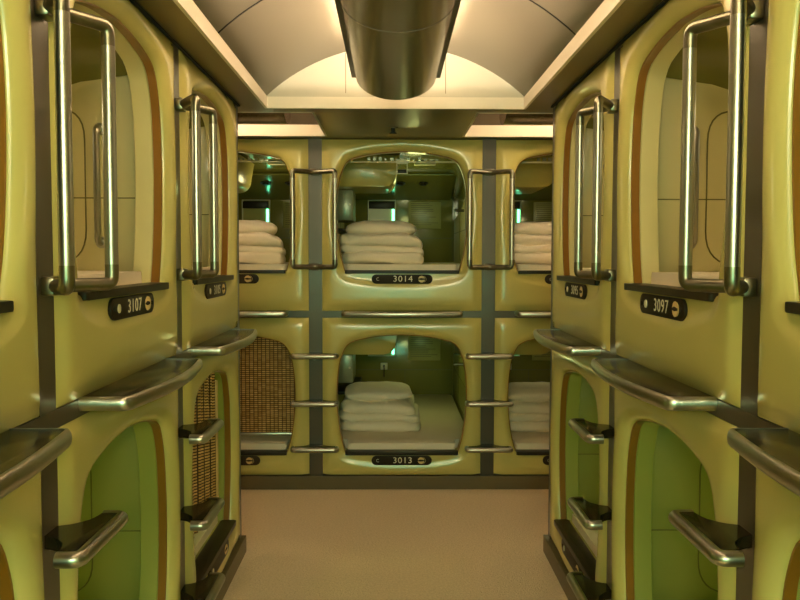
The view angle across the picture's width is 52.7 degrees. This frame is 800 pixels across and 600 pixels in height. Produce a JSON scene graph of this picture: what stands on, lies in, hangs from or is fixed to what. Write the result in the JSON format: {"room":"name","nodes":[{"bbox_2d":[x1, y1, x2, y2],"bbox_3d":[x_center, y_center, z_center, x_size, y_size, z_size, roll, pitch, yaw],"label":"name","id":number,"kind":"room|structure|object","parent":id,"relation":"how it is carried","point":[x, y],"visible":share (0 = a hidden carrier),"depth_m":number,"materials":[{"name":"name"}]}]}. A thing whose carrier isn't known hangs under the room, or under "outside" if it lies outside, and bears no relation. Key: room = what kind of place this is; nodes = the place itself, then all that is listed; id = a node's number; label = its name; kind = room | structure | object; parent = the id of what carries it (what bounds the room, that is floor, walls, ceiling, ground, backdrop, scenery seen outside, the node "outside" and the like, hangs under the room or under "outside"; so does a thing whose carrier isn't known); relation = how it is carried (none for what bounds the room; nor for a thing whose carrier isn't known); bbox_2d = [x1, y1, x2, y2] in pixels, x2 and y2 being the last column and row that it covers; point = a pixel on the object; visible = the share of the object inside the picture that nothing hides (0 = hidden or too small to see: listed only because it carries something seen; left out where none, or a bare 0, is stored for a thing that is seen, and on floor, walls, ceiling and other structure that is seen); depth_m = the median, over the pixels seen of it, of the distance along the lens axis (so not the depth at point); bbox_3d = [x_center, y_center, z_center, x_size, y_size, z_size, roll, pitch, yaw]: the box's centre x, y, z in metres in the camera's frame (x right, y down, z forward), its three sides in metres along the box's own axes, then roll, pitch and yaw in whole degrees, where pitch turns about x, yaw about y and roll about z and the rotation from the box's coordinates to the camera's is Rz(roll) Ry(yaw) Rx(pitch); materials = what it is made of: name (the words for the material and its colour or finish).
{"room":"capsule hotel","nodes":[
{"label":"capsule hotel","id":0,"kind":"room"},
{"bbox_2d":[269,113,318,124],"bbox_3d":[-1.706,-1.132,4.453,2.540,0.190,0.850,0,3,-1],"label":"ceiling","id":1,"kind":"structure","parent":0,"point":[296,118],"depth_m":4.84,"materials":[{"name":"beige metal"}]},
{"bbox_2d":[238,113,290,123],"bbox_3d":[-1.752,-1.032,4.458,2.252,0.104,0.374,0,3,-1],"label":"ceiling lamp","id":2,"kind":"object","parent":1,"relation":"attached to","point":[243,118],"visible":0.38,"depth_m":4.40,"materials":[{"name":"brown metal"}]},
{"bbox_2d":[223,473,567,599],"bbox_3d":[-0.011,1.379,2.653,6.200,0.100,9.350,0,3,-1],"label":"floor","id":3,"kind":"structure","parent":0,"point":[314,544],"depth_m":4.11,"materials":[{"name":"beige carpet"}]},
{"bbox_2d":[215,535,245,599],"bbox_3d":[-0.770,1.371,1.044,0.072,0.085,5.954,0,3,-1],"label":"baseboard","id":4,"kind":"structure","parent":3,"relation":"on","point":[230,569],"depth_m":3.69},
{"bbox_2d":[0,471,44,599],"bbox_3d":[-1.737,0.812,1.228,2.001,0.994,0.995,0,3,-1],"label":"capsule","id":5,"kind":"object","parent":4,"relation":"on","point":[21,545],"visible":0.84,"depth_m":1.61,"materials":[{"name":"yellow plastic"}]},
{"bbox_2d":[0,0,39,432],"bbox_3d":[-1.735,-0.259,1.170,2.001,1.061,0.995,0,3,-1],"label":"capsule","id":6,"kind":"object","parent":5,"relation":"on","point":[19,357],"visible":1,"depth_m":1.59,"materials":[{"name":"yellow plastic"}]},
{"bbox_2d":[30,0,59,599],"bbox_3d":[-0.777,0.234,1.747,0.030,2.111,0.083,0,3,-1],"label":"trim","id":7,"kind":"structure","parent":4,"relation":"on","point":[40,47],"depth_m":1.73,"materials":[{"name":"grey metal"}]},
{"bbox_2d":[34,0,118,295],"bbox_3d":[-0.704,-0.322,1.718,0.114,0.627,0.289,0,3,-1],"label":"grab rail","id":8,"kind":"object","parent":7,"relation":"attached to","point":[59,12],"visible":1,"depth_m":1.67,"materials":[{"name":"metal"}]},
{"bbox_2d":[44,510,127,568],"bbox_3d":[-0.698,0.524,1.764,0.128,0.044,0.301,0,3,-1],"label":"step","id":9,"kind":"structure","parent":7,"relation":"attached to","point":[75,545],"depth_m":1.73,"materials":[{"name":"silver metal"}]},
{"bbox_2d":[57,389,180,599],"bbox_3d":[-1.748,0.754,2.306,2.001,0.994,0.995,0,3,-1],"label":"capsule","id":10,"kind":"object","parent":4,"relation":"on","point":[126,461],"visible":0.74,"depth_m":2.72,"materials":[{"name":"yellow plastic"}]},
{"bbox_2d":[48,0,177,407],"bbox_3d":[-1.746,-0.317,2.248,2.001,1.061,0.995,0,3,-1],"label":"capsule","id":11,"kind":"object","parent":10,"relation":"on","point":[102,338],"visible":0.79,"depth_m":2.63,"materials":[{"name":"yellow plastic"}]},
{"bbox_2d":[77,271,141,285],"bbox_3d":[-1.748,-0.033,2.264,1.838,0.085,0.910,0,3,-1],"label":"mattress","id":12,"kind":"object","parent":11,"relation":"on","point":[125,277],"visible":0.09,"depth_m":2.43,"materials":[{"name":"white fabric"}]},
{"bbox_2d":[14,326,239,427],"bbox_3d":[-0.782,0.237,2.289,0.031,0.041,3.322,0,3,-1],"label":"trim","id":13,"kind":"structure","parent":10,"relation":"attached to","point":[68,412],"depth_m":1.82,"materials":[{"name":"beige metal"}]},
{"bbox_2d":[0,428,71,498],"bbox_3d":[-0.678,0.286,1.210,0.156,0.034,0.748,0,3,-1],"label":"ledge","id":14,"kind":"object","parent":13,"relation":"attached to","point":[24,452],"visible":1,"depth_m":1.41,"materials":[{"name":"silver metal"}]},
{"bbox_2d":[0,429,63,473],"bbox_3d":[-0.684,0.286,1.210,0.144,0.032,0.724,0,3,-1],"label":"shelf","id":15,"kind":"object","parent":14,"relation":"attached to","point":[22,451],"depth_m":1.42,"materials":[{"name":"silver metal"}]},
{"bbox_2d":[78,358,202,410],"bbox_3d":[-0.689,0.228,2.289,0.156,0.034,0.748,0,3,-1],"label":"ledge","id":16,"kind":"object","parent":13,"relation":"attached to","point":[153,382],"visible":1,"depth_m":2.11,"materials":[{"name":"silver metal"}]},
{"bbox_2d":[82,359,197,396],"bbox_3d":[-0.695,0.228,2.289,0.144,0.032,0.724,0,3,-1],"label":"shelf","id":17,"kind":"object","parent":16,"relation":"attached to","point":[166,376],"depth_m":2.20,"materials":[{"name":"silver"}]},
{"bbox_2d":[191,329,256,355],"bbox_3d":[-0.700,0.170,3.367,0.156,0.034,0.748,0,3,-1],"label":"ledge","id":18,"kind":"object","parent":13,"relation":"attached to","point":[232,340],"visible":1,"depth_m":3.16,"materials":[{"name":"silver metal"}]},
{"bbox_2d":[195,329,254,345],"bbox_3d":[-0.706,0.170,3.367,0.144,0.032,0.724,0,3,-1],"label":"shelf","id":19,"kind":"object","parent":18,"relation":"attached to","point":[232,337],"depth_m":3.31,"materials":[{"name":"silver"}]},
{"bbox_2d":[172,43,184,590],"bbox_3d":[-0.788,0.176,2.826,0.030,2.111,0.083,0,3,-1],"label":"trim","id":20,"kind":"structure","parent":4,"relation":"on","point":[176,50],"depth_m":2.83,"materials":[{"name":"grey metal"}]},
{"bbox_2d":[174,94,218,280],"bbox_3d":[-0.715,-0.380,2.796,0.114,0.627,0.289,0,3,-1],"label":"grab rail","id":21,"kind":"object","parent":20,"relation":"attached to","point":[191,103],"visible":0.99,"depth_m":2.73,"materials":[{"name":"metal"}]},
{"bbox_2d":[178,418,223,443],"bbox_3d":[-0.709,0.466,2.842,0.128,0.044,0.301,0,3,-1],"label":"step","id":22,"kind":"structure","parent":20,"relation":"attached to","point":[197,433],"depth_m":2.80,"materials":[{"name":"silver metal"}]},
{"bbox_2d":[180,572,224,599],"bbox_3d":[-0.710,1.045,2.873,0.128,0.044,0.301,0,3,-1],"label":"step","id":23,"kind":"structure","parent":20,"relation":"attached to","point":[208,588],"depth_m":2.87,"materials":[{"name":"silver metal"}]},
{"bbox_2d":[181,497,224,530],"bbox_3d":[-0.710,0.760,2.858,0.128,0.044,0.301,0,3,-1],"label":"step","id":24,"kind":"structure","parent":20,"relation":"attached to","point":[201,516],"depth_m":2.82,"materials":[{"name":"silver metal"}]},
{"bbox_2d":[183,350,239,583],"bbox_3d":[-1.759,0.696,3.384,2.001,0.994,0.995,0,3,-1],"label":"capsule","id":25,"kind":"object","parent":4,"relation":"on","point":[214,554],"visible":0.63,"depth_m":3.63,"materials":[{"name":"yellow plastic"}]},
{"bbox_2d":[193,372,218,533],"bbox_3d":[-0.827,0.623,3.337,0.029,0.618,0.575,0,3,-1],"label":"blind","id":26,"kind":"object","parent":25,"relation":"hanging from","point":[205,456],"visible":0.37,"depth_m":3.42,"materials":[{"name":"wicker"}]},
{"bbox_2d":[194,516,217,555],"bbox_3d":[-1.761,1.050,3.403,1.838,0.085,0.910,0,3,-1],"label":"mattress","id":27,"kind":"object","parent":25,"relation":"on","point":[200,537],"visible":0.04,"depth_m":3.46,"materials":[{"name":"white fabric"}]},
{"bbox_2d":[179,50,237,350],"bbox_3d":[-1.757,-0.375,3.327,2.001,1.061,0.995,0,3,-1],"label":"capsule","id":28,"kind":"object","parent":25,"relation":"on","point":[209,305],"visible":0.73,"depth_m":3.52,"materials":[{"name":"yellow plastic"}]},
{"bbox_2d":[241,474,548,489],"bbox_3d":[-0.006,1.153,5.127,3.380,0.086,0.062,0,3,-1],"label":"baseboard","id":29,"kind":"structure","parent":3,"relation":"on","point":[305,481],"depth_m":5.10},
{"bbox_2d":[240,317,309,474],"bbox_3d":[-1.079,0.554,6.046,0.995,0.994,2.001,0,3,-1],"label":"capsule","id":30,"kind":"object","parent":29,"relation":"on","point":[292,332],"visible":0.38,"depth_m":5.07,"materials":[{"name":"yellow plastic"}]},
{"bbox_2d":[241,436,290,449],"bbox_3d":[-1.079,0.908,6.066,0.910,0.085,1.838,0,3,-1],"label":"mattress","id":31,"kind":"object","parent":30,"relation":"on","point":[247,442],"visible":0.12,"depth_m":5.18,"materials":[{"name":"white fabric"}]},
{"bbox_2d":[240,337,294,435],"bbox_3d":[-1.070,0.531,5.184,0.920,0.687,0.016,0,3,-1],"label":"blind","id":32,"kind":"object","parent":30,"relation":"attached to","point":[267,386],"visible":0.31,"depth_m":5.19,"materials":[{"name":"wicker"}]},
{"bbox_2d":[238,139,308,310],"bbox_3d":[-1.077,-0.517,5.988,0.995,1.061,2.001,0,3,-1],"label":"capsule","id":33,"kind":"object","parent":30,"relation":"on","point":[265,166],"visible":0.38,"depth_m":5.02,"materials":[{"name":"yellow plastic"}]},
{"bbox_2d":[243,208,268,220],"bbox_3d":[-1.236,-0.727,6.946,0.224,0.120,0.011,0,3,-1],"label":"mirror","id":34,"kind":"object","parent":33,"relation":"attached to","point":[262,214],"depth_m":6.94,"materials":[{"name":"silver mirror"}]},
{"bbox_2d":[239,262,287,269],"bbox_3d":[-1.077,-0.233,6.005,0.910,0.085,1.838,0,3,-1],"label":"mattress","id":35,"kind":"object","parent":33,"relation":"on","point":[241,266],"visible":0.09,"depth_m":5.09,"materials":[{"name":"white fabric"}]},
{"bbox_2d":[239,232,285,263],"bbox_3d":[-1.054,-0.347,5.431,0.564,0.213,0.618,0,3,-7],"label":"duvet","id":36,"kind":"object","parent":35,"relation":"on","point":[254,247],"visible":0.45,"depth_m":5.17,"materials":[{"name":"white fabric"}]},
{"bbox_2d":[239,220,276,234],"bbox_3d":[-1.066,-0.476,5.430,0.471,0.125,0.429,0,3,-10],"label":"pillow","id":37,"kind":"object","parent":36,"relation":"on","point":[245,226],"visible":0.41,"depth_m":5.26,"materials":[{"name":"white fabric"}]},
{"bbox_2d":[308,139,322,475],"bbox_3d":[-0.528,0.056,5.059,0.083,2.111,0.030,0,3,-1],"label":"trim","id":38,"kind":"structure","parent":29,"relation":"on","point":[314,145],"depth_m":5.04,"materials":[{"name":"grey metal"}]},
{"bbox_2d":[290,168,337,269],"bbox_3d":[-0.526,-0.496,4.957,0.289,0.627,0.114,0,3,-1],"label":"grab rail","id":39,"kind":"object","parent":38,"relation":"attached to","point":[312,171],"visible":1,"depth_m":4.91,"materials":[{"name":"metal"}]},
{"bbox_2d":[290,444,338,452],"bbox_3d":[-0.528,0.929,5.026,0.301,0.044,0.128,0,3,-1],"label":"step","id":40,"kind":"structure","parent":38,"relation":"attached to","point":[311,448],"depth_m":4.97,"materials":[{"name":"silver metal"}]},
{"bbox_2d":[290,399,338,407],"bbox_3d":[-0.528,0.645,5.011,0.301,0.044,0.128,0,3,-1],"label":"step","id":41,"kind":"structure","parent":38,"relation":"attached to","point":[314,403],"depth_m":4.95,"materials":[{"name":"silver metal"}]},
{"bbox_2d":[290,352,338,359],"bbox_3d":[-0.527,0.350,4.995,0.301,0.044,0.128,0,3,-1],"label":"step","id":42,"kind":"structure","parent":38,"relation":"attached to","point":[311,355],"depth_m":4.93,"materials":[{"name":"silver metal"}]},
{"bbox_2d":[322,318,480,474],"bbox_3d":[0.001,0.556,6.057,0.995,0.994,2.001,0,3,-1],"label":"capsule","id":43,"kind":"object","parent":29,"relation":"on","point":[427,355],"visible":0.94,"depth_m":5.09,"materials":[{"name":"yellow plastic"}]},
{"bbox_2d":[339,394,462,449],"bbox_3d":[0.001,0.910,6.078,0.910,0.085,1.838,0,3,-1],"label":"mattress","id":44,"kind":"object","parent":43,"relation":"on","point":[441,422],"visible":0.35,"depth_m":5.45,"materials":[{"name":"white fabric"}]},
{"bbox_2d":[339,394,420,431],"bbox_3d":[-0.140,0.782,5.756,0.590,0.212,0.626,0,3,-1],"label":"duvet","id":45,"kind":"object","parent":44,"relation":"on","point":[354,415],"visible":0.85,"depth_m":5.49,"materials":[{"name":"white fabric"}]},
{"bbox_2d":[345,381,411,400],"bbox_3d":[-0.157,0.652,5.760,0.473,0.122,0.426,0,3,-3],"label":"pillow","id":46,"kind":"object","parent":45,"relation":"on","point":[383,390],"visible":0.94,"depth_m":5.59,"materials":[{"name":"white fabric"}]},
{"bbox_2d":[322,139,482,310],"bbox_3d":[0.003,-0.515,5.999,0.995,1.061,2.001,0,3,-1],"label":"capsule","id":47,"kind":"object","parent":43,"relation":"on","point":[422,184],"visible":0.82,"depth_m":5.04,"materials":[{"name":"yellow plastic"}]},
{"bbox_2d":[369,209,394,220],"bbox_3d":[-0.156,-0.726,6.957,0.224,0.120,0.011,0,3,-1],"label":"mirror","id":48,"kind":"object","parent":47,"relation":"attached to","point":[374,214],"depth_m":6.95,"materials":[{"name":"silver mirror"}]},
{"bbox_2d":[344,262,459,269],"bbox_3d":[0.003,-0.232,6.016,0.910,0.085,1.838,0,3,-1],"label":"mattress","id":49,"kind":"object","parent":47,"relation":"on","point":[426,265],"visible":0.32,"depth_m":5.10,"materials":[{"name":"white fabric"}]},
{"bbox_2d":[340,232,423,263],"bbox_3d":[-0.120,-0.348,5.471,0.564,0.213,0.618,0,3,-1],"label":"duvet","id":50,"kind":"object","parent":49,"relation":"on","point":[397,247],"visible":0.93,"depth_m":5.20,"materials":[{"name":"white fabric"}]},
{"bbox_2d":[346,220,416,234],"bbox_3d":[-0.131,-0.476,5.470,0.471,0.125,0.429,0,3,-3],"label":"pillow","id":51,"kind":"object","parent":50,"relation":"on","point":[380,226],"visible":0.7,"depth_m":5.27,"materials":[{"name":"white fabric"}]},
{"bbox_2d":[286,311,550,317],"bbox_3d":[0.016,0.089,5.066,3.300,0.041,0.031,0,3,-1],"label":"trim","id":52,"kind":"structure","parent":43,"relation":"attached to","point":[304,314],"depth_m":5.05,"materials":[{"name":"beige metal"}]},
{"bbox_2d":[239,310,288,316],"bbox_3d":[-1.067,0.084,4.962,0.748,0.034,0.156,0,3,-1],"label":"ledge","id":53,"kind":"object","parent":52,"relation":"attached to","point":[242,313],"visible":0.4,"depth_m":4.91,"materials":[{"name":"silver metal"}]},
{"bbox_2d":[341,310,462,316],"bbox_3d":[0.013,0.085,4.973,0.748,0.034,0.156,0,3,-1],"label":"ledge","id":54,"kind":"object","parent":52,"relation":"attached to","point":[345,313],"visible":1,"depth_m":4.91,"materials":[{"name":"silver metal"}]},
{"bbox_2d":[480,139,495,475],"bbox_3d":[0.552,0.058,5.070,0.083,2.111,0.030,0,3,-1],"label":"trim","id":55,"kind":"structure","parent":29,"relation":"on","point":[489,145],"depth_m":5.05,"materials":[{"name":"beige metal"}]},
{"bbox_2d":[464,444,512,452],"bbox_3d":[0.551,0.931,5.038,0.301,0.044,0.128,0,3,-1],"label":"step","id":56,"kind":"structure","parent":55,"relation":"attached to","point":[483,448],"depth_m":4.98,"materials":[{"name":"silver metal"}]},
{"bbox_2d":[465,399,513,407],"bbox_3d":[0.552,0.646,5.022,0.301,0.044,0.128,0,3,-1],"label":"step","id":57,"kind":"structure","parent":55,"relation":"attached to","point":[488,403],"depth_m":4.96,"materials":[{"name":"silver metal"}]},
{"bbox_2d":[467,169,514,269],"bbox_3d":[0.554,-0.495,4.968,0.289,0.627,0.114,0,3,-1],"label":"grab rail","id":58,"kind":"object","parent":55,"relation":"attached to","point":[488,172],"visible":1,"depth_m":4.92,"materials":[{"name":"metal"}]},
{"bbox_2d":[493,318,550,474],"bbox_3d":[1.081,0.557,6.068,0.995,0.994,2.001,0,3,-1],"label":"capsule","id":59,"kind":"object","parent":29,"relation":"on","point":[530,362],"visible":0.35,"depth_m":5.09,"materials":[{"name":"yellow plastic"}]},
{"bbox_2d":[495,140,552,310],"bbox_3d":[1.083,-0.514,6.011,0.995,1.061,2.001,0,3,-1],"label":"capsule","id":60,"kind":"object","parent":59,"relation":"on","point":[530,160],"visible":0.33,"depth_m":5.04,"materials":[{"name":"yellow plastic"}]},
{"bbox_2d":[516,264,550,269],"bbox_3d":[1.083,-0.230,6.027,0.910,0.085,1.838,0,3,-1],"label":"mattress","id":61,"kind":"object","parent":60,"relation":"on","point":[518,266],"visible":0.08,"depth_m":5.11,"materials":[{"name":"white fabric"}]},
{"bbox_2d":[514,233,551,263],"bbox_3d":[0.988,-0.348,5.526,0.590,0.212,0.626,0,3,1],"label":"duvet","id":62,"kind":"object","parent":61,"relation":"on","point":[528,248],"visible":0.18,"depth_m":5.26,"materials":[{"name":"white fabric"}]},
{"bbox_2d":[514,221,551,234],"bbox_3d":[0.972,-0.478,5.530,0.473,0.122,0.426,0,3,-2],"label":"pillow","id":63,"kind":"object","parent":62,"relation":"on","point":[531,228],"visible":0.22,"depth_m":5.33,"materials":[{"name":"white fabric"}]},
{"bbox_2d":[511,431,548,448],"bbox_3d":[1.081,0.911,6.089,0.910,0.085,1.838,0,3,-1],"label":"mattress","id":64,"kind":"object","parent":59,"relation":"on","point":[521,440],"visible":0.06,"depth_m":5.25,"materials":[{"name":"white fabric"}]},
{"bbox_2d":[508,399,549,431],"bbox_3d":[0.985,0.785,5.747,0.590,0.212,0.626,0,3,1],"label":"duvet","id":65,"kind":"object","parent":64,"relation":"on","point":[524,416],"visible":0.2,"depth_m":5.48,"materials":[{"name":"white fabric"}]},
{"bbox_2d":[508,382,549,401],"bbox_3d":[0.969,0.655,5.751,0.473,0.122,0.426,0,3,-2],"label":"pillow","id":66,"kind":"object","parent":65,"relation":"on","point":[521,391],"visible":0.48,"depth_m":5.57,"materials":[{"name":"white fabric"}]},
{"bbox_2d":[543,535,576,599],"bbox_3d":[0.781,1.373,1.060,0.072,0.085,5.954,0,3,-1],"label":"baseboard","id":67,"kind":"structure","parent":3,"relation":"on","point":[550,551],"depth_m":3.70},
{"bbox_2d":[550,350,608,582],"bbox_3d":[1.723,0.701,3.421,2.001,0.994,0.995,0,3,-1],"label":"capsule","id":68,"kind":"object","parent":67,"relation":"on","point":[578,468],"visible":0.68,"depth_m":3.79,"materials":[{"name":"yellow plastic"}]},
{"bbox_2d":[552,51,614,350],"bbox_3d":[1.725,-0.370,3.363,2.001,1.061,0.995,0,3,-1],"label":"capsule","id":69,"kind":"object","parent":68,"relation":"on","point":[581,308],"visible":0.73,"depth_m":3.56,"materials":[{"name":"yellow plastic"}]},
{"bbox_2d":[572,514,597,556],"bbox_3d":[1.724,1.055,3.439,1.838,0.085,0.910,0,3,-1],"label":"mattress","id":70,"kind":"object","parent":68,"relation":"on","point":[590,536],"visible":0.09,"depth_m":3.48,"materials":[{"name":"white fabric"}]},
{"bbox_2d":[606,46,620,599],"bbox_3d":[0.765,0.178,2.842,0.030,2.111,0.083,0,3,-1],"label":"trim","id":71,"kind":"structure","parent":67,"relation":"on","point":[617,52],"depth_m":2.84,"materials":[{"name":"beige metal"}]},
{"bbox_2d":[566,572,610,599],"bbox_3d":[0.684,1.047,2.888,0.128,0.044,0.301,0,3,-1],"label":"step","id":72,"kind":"structure","parent":71,"relation":"attached to","point":[583,588],"depth_m":2.88,"materials":[{"name":"silver metal"}]},
{"bbox_2d":[567,497,611,529],"bbox_3d":[0.685,0.762,2.872,0.128,0.044,0.301,0,3,-1],"label":"step","id":73,"kind":"structure","parent":71,"relation":"attached to","point":[591,516],"depth_m":2.84,"materials":[{"name":"silver metal"}]},
{"bbox_2d":[568,418,613,443],"bbox_3d":[0.686,0.468,2.856,0.128,0.044,0.301,0,3,-1],"label":"step","id":74,"kind":"structure","parent":71,"relation":"attached to","point":[591,433],"depth_m":2.82,"materials":[{"name":"silver metal"}]},
{"bbox_2d":[574,95,618,281],"bbox_3d":[0.695,-0.378,2.811,0.114,0.627,0.289,0,3,-1],"label":"grab rail","id":75,"kind":"object","parent":71,"relation":"attached to","point":[602,104],"visible":0.99,"depth_m":2.75,"materials":[{"name":"metal"}]},
{"bbox_2d":[611,388,738,599],"bbox_3d":[1.734,0.759,2.342,2.001,0.994,0.995,0,3,-1],"label":"capsule","id":76,"kind":"object","parent":67,"relation":"on","point":[665,461],"visible":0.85,"depth_m":2.74,"materials":[{"name":"yellow plastic"}]},
{"bbox_2d":[550,326,783,427],"bbox_3d":[0.770,0.239,2.305,0.031,0.041,3.322,0,3,-1],"label":"trim","id":77,"kind":"structure","parent":76,"relation":"attached to","point":[732,414],"depth_m":1.83,"materials":[{"name":"beige metal"}]},
{"bbox_2d":[533,329,600,355],"bbox_3d":[0.667,0.172,3.381,0.156,0.034,0.748,0,3,-1],"label":"ledge","id":78,"kind":"object","parent":77,"relation":"attached to","point":[558,340],"visible":1,"depth_m":3.18,"materials":[{"name":"silver metal"}]},
{"bbox_2d":[591,359,716,410],"bbox_3d":[0.678,0.230,2.303,0.156,0.034,0.748,0,3,-1],"label":"ledge","id":79,"kind":"object","parent":77,"relation":"attached to","point":[638,381],"visible":1,"depth_m":2.12,"materials":[{"name":"silver metal"}]},
{"bbox_2d":[727,428,799,495],"bbox_3d":[0.689,0.288,1.224,0.156,0.034,0.748,0,3,-1],"label":"ledge","id":80,"kind":"object","parent":77,"relation":"attached to","point":[775,452],"visible":1,"depth_m":1.42,"materials":[{"name":"silver metal"}]},
{"bbox_2d":[734,429,799,471],"bbox_3d":[0.695,0.288,1.224,0.144,0.032,0.724,0,3,-1],"label":"shelf","id":81,"kind":"object","parent":80,"relation":"attached to","point":[769,450],"depth_m":1.44,"materials":[{"name":"silver metal"}]},
{"bbox_2d":[615,0,749,407],"bbox_3d":[1.736,-0.312,2.284,2.001,1.061,0.995,0,3,-1],"label":"capsule","id":82,"kind":"object","parent":76,"relation":"on","point":[693,339],"visible":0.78,"depth_m":2.66,"materials":[{"name":"yellow plastic"}]},
{"bbox_2d":[651,272,718,286],"bbox_3d":[1.737,-0.029,2.300,1.838,0.085,0.910,0,3,-1],"label":"mattress","id":83,"kind":"object","parent":82,"relation":"on","point":[660,278],"visible":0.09,"depth_m":2.44,"materials":[{"name":"white fabric"}]},
{"bbox_2d":[736,0,767,599],"bbox_3d":[0.776,0.236,1.763,0.030,2.111,0.083,0,3,-1],"label":"trim","id":84,"kind":"structure","parent":67,"relation":"on","point":[750,323],"depth_m":1.75,"materials":[{"name":"beige metal"}]},
{"bbox_2d":[668,509,751,566],"bbox_3d":[0.697,0.526,1.778,0.128,0.044,0.301,0,3,-1],"label":"step","id":85,"kind":"structure","parent":84,"relation":"attached to","point":[721,543],"depth_m":1.74,"materials":[{"name":"silver metal"}]},
{"bbox_2d":[678,0,763,296],"bbox_3d":[0.706,-0.320,1.733,0.114,0.627,0.289,0,3,-1],"label":"grab rail","id":86,"kind":"object","parent":84,"relation":"attached to","point":[742,13],"visible":1,"depth_m":1.69,"materials":[{"name":"metal"}]},
{"bbox_2d":[752,468,799,599],"bbox_3d":[1.746,0.817,1.264,2.001,0.994,0.995,0,3,-1],"label":"capsule","id":87,"kind":"object","parent":67,"relation":"on","point":[776,565],"visible":0.84,"depth_m":1.63,"materials":[{"name":"yellow plastic"}]},
{"bbox_2d":[757,0,799,433],"bbox_3d":[1.747,-0.254,1.206,2.001,1.061,0.995,0,3,-1],"label":"capsule","id":88,"kind":"object","parent":87,"relation":"on","point":[778,402],"visible":1,"depth_m":1.60,"materials":[{"name":"yellow plastic"}]},
{"bbox_2d":[267,52,523,97],"bbox_3d":[-0.021,-1.126,3.966,1.300,0.263,0.018,0,3,-1],"label":"wall","id":89,"kind":"structure","parent":0,"point":[325,77],"depth_m":3.96,"materials":[{"name":"beige paint"}]},
{"bbox_2d":[193,0,603,95],"bbox_3d":[0.010,-0.970,0.957,1.320,0.273,6.015,0,3,-1],"label":"vault","id":90,"kind":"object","parent":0,"point":[517,41],"visible":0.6,"depth_m":3.26,"materials":[{"name":"white paint"}]},
{"bbox_2d":[335,0,460,99],"bbox_3d":[0.011,-0.920,0.872,0.404,0.317,5.642,0,3,-1],"label":"duct","id":91,"kind":"object","parent":90,"relation":"attached to","point":[395,49],"visible":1,"depth_m":2.79,"materials":[{"name":"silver metal"}]},
{"bbox_2d":[135,0,662,139],"bbox_3d":[-0.007,-0.875,2.557,5.900,0.020,9.200,0,3,-1],"label":"ceiling","id":92,"kind":"structure","parent":0,"point":[412,124],"depth_m":3.66,"materials":[{"name":"beige paint"}]},
{"bbox_2d":[129,0,239,106],"bbox_3d":[-0.746,-0.775,0.923,0.012,0.007,5.942,0,3,-1],"label":"trim","id":93,"kind":"structure","parent":92,"relation":"attached to","point":[133,2],"depth_m":2.78,"materials":[{"name":"black"}]},
{"bbox_2d":[238,112,326,135],"bbox_3d":[-1.706,-1.003,4.460,2.541,0.068,0.812,0,3,-1],"label":"trim","id":94,"kind":"structure","parent":92,"relation":"attached to","point":[243,129],"depth_m":4.86,"materials":[{"name":"beige paint"}]},
{"bbox_2d":[173,0,624,109],"bbox_3d":[0.009,-0.807,0.991,1.380,0.056,6.065,0,3,-1],"label":"trim","id":95,"kind":"structure","parent":92,"relation":"attached to","point":[189,8],"depth_m":3.75,"materials":[{"name":"beige paint"}]},
{"bbox_2d":[462,113,552,136],"bbox_3d":[1.653,-0.999,4.495,2.541,0.068,0.812,0,3,-1],"label":"trim","id":96,"kind":"structure","parent":92,"relation":"attached to","point":[472,130],"depth_m":4.88,"materials":[{"name":"beige paint"}]},
{"bbox_2d":[551,0,668,107],"bbox_3d":[0.765,-0.773,0.939,0.012,0.007,5.942,0,3,-1],"label":"trim","id":97,"kind":"structure","parent":92,"relation":"attached to","point":[657,8],"depth_m":2.78,"materials":[{"name":"black"}]},
{"bbox_2d":[472,114,552,125],"bbox_3d":[1.653,-1.127,4.488,2.540,0.190,0.850,0,3,-1],"label":"ceiling","id":98,"kind":"structure","parent":0,"point":[481,119],"depth_m":4.86,"materials":[{"name":"white paint"}]},
{"bbox_2d":[499,114,552,124],"bbox_3d":[1.698,-1.027,4.494,2.252,0.104,0.374,0,3,-1],"label":"ceiling lamp","id":99,"kind":"object","parent":98,"relation":"attached to","point":[505,119],"visible":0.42,"depth_m":4.41,"materials":[{"name":"brown metal"}]},
{"bbox_3d":[-1.884,0.157,3.932,2.176,2.196,0.016,0,3,-1],"label":"wall","id":100,"kind":"structure","parent":0,"visible":0},
{"bbox_2d":[235,105,240,539],"bbox_3d":[-0.799,0.117,3.918,0.030,2.111,0.054,0,3,-1],"label":"trim","id":101,"kind":"structure","parent":100,"relation":"attached to","point":[238,322],"depth_m":3.92,"materials":[{"name":"beige metal"}]},
{"bbox_3d":[1.839,0.162,3.971,2.176,2.196,0.016,0,3,-1],"label":"wall","id":102,"kind":"structure","parent":0,"visible":0},
{"bbox_2d":[548,106,555,538],"bbox_3d":[0.754,0.119,3.934,0.030,2.111,0.054,0,3,-1],"label":"trim","id":103,"kind":"structure","parent":102,"relation":"attached to","point":[552,324],"depth_m":3.94,"materials":[{"name":"beige metal"}]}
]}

